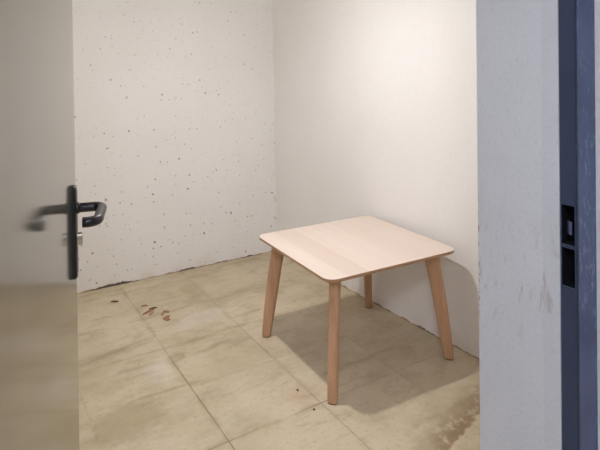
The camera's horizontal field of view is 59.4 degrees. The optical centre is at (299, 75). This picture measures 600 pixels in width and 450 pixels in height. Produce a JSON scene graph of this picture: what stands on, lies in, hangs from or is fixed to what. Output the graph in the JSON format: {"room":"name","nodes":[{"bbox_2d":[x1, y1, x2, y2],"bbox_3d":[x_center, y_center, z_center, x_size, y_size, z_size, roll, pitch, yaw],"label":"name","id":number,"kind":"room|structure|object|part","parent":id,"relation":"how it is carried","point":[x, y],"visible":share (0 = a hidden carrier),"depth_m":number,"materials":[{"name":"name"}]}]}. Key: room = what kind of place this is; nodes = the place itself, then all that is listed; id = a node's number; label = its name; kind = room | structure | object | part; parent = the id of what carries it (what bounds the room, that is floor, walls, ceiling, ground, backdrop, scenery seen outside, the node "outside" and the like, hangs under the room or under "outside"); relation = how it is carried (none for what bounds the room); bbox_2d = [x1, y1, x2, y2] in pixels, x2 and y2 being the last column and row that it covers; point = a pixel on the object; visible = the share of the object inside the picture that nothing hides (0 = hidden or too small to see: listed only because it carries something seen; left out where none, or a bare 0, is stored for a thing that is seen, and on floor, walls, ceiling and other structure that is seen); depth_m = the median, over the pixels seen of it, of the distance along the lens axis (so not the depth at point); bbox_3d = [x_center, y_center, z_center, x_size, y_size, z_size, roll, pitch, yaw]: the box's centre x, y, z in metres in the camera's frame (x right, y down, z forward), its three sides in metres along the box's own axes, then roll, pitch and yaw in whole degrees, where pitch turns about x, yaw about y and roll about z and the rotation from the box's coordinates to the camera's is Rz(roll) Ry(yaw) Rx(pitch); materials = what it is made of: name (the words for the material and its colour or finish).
{"room":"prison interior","nodes":[
{"label":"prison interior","id":0,"kind":"room"},
{"bbox_2d":[72,0,275,293],"bbox_3d":[-1.095,0.128,3.393,2.310,2.350,0.200,-1,1,-32],"label":"wall","id":1,"kind":"structure","parent":0,"point":[174,111],"depth_m":3.45,"materials":[{"name":"white concrete"}]},
{"bbox_2d":[77,252,479,449],"bbox_3d":[-0.082,1.369,1.193,3.700,0.120,5.100,-1,1,-32],"label":"floor","id":2,"kind":"structure","parent":0,"point":[205,377],"depth_m":2.30,"materials":[{"name":"beige tile"}]},
{"bbox_2d":[163,315,170,320],"bbox_3d":[-0.714,1.299,2.819,0.043,0.007,0.060,-1,0,-11],"label":"chip","id":3,"kind":"object","parent":2,"relation":"on","point":[166,318],"visible":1,"depth_m":2.81,"materials":[{"name":"brown plant"}]},
{"bbox_2d":[259,216,453,404],"bbox_3d":[0.253,1.043,2.506,0.697,0.500,0.672,-1,1,-29],"label":"coffee table","id":4,"kind":"object","parent":2,"relation":"on","point":[335,252],"visible":1,"depth_m":2.39,"materials":[{"name":"brown wood"}]},
{"bbox_3d":[-0.119,1.055,2.603,0.145,0.476,0.044,-1,0,13],"label":"leg","id":5,"kind":"part","parent":4,"relation":"part of","materials":[{"name":"brown wood"}]},
{"bbox_3d":[0.142,1.056,2.137,0.044,0.476,0.145,-1,1,15],"label":"leg","id":6,"kind":"part","parent":4,"relation":"part of","materials":[{"name":"brown wood"}]},
{"bbox_3d":[0.363,1.047,2.874,0.044,0.476,0.145,-1,1,15],"label":"leg","id":7,"kind":"part","parent":4,"relation":"part of","materials":[{"name":"brown wood"}]},
{"bbox_3d":[0.625,1.047,2.408,0.145,0.476,0.044,-1,0,13],"label":"leg","id":8,"kind":"part","parent":4,"relation":"part of","materials":[{"name":"brown wood"}]},
{"bbox_2d":[273,0,478,358],"bbox_3d":[0.604,0.111,2.788,0.193,2.350,2.648,-1,1,-32],"label":"wall","id":9,"kind":"structure","parent":0,"point":[375,101],"depth_m":2.84,"materials":[{"name":"white paint"}]},
{"bbox_2d":[476,0,599,449],"bbox_3d":[0.143,0.134,0.803,3.500,2.350,0.207,-1,1,-32],"label":"wall","id":10,"kind":"structure","parent":0,"point":[518,138],"depth_m":0.98,"materials":[{"name":"white paint"}]},
{"bbox_2d":[0,0,106,449],"bbox_3d":[-0.404,0.291,0.843,0.127,2.032,0.895,-1,1,-16],"label":"door","id":11,"kind":"structure","parent":10,"relation":"in","point":[40,238],"depth_m":0.84,"materials":[{"name":"grey metal"}]},
{"bbox_3d":[-0.518,0.360,1.212,0.010,0.214,0.033,-1,1,-16],"label":"handle plate","id":12,"kind":"part","parent":11,"relation":"part of","materials":[{"name":"black plastic"}]},
{"bbox_3d":[-0.465,0.305,1.158,0.069,0.021,0.154,-1,1,-16],"label":"lever handle","id":13,"kind":"part","parent":11,"relation":"part of","materials":[{"name":"black plastic"}]},
{"bbox_2d":[558,0,597,449],"bbox_3d":[0.477,0.264,0.907,0.054,2.080,0.042,-1,1,-32],"label":"door frame","id":14,"kind":"structure","parent":10,"relation":"attached to","point":[577,134],"depth_m":0.89,"materials":[{"name":"blue paint"}]}
]}

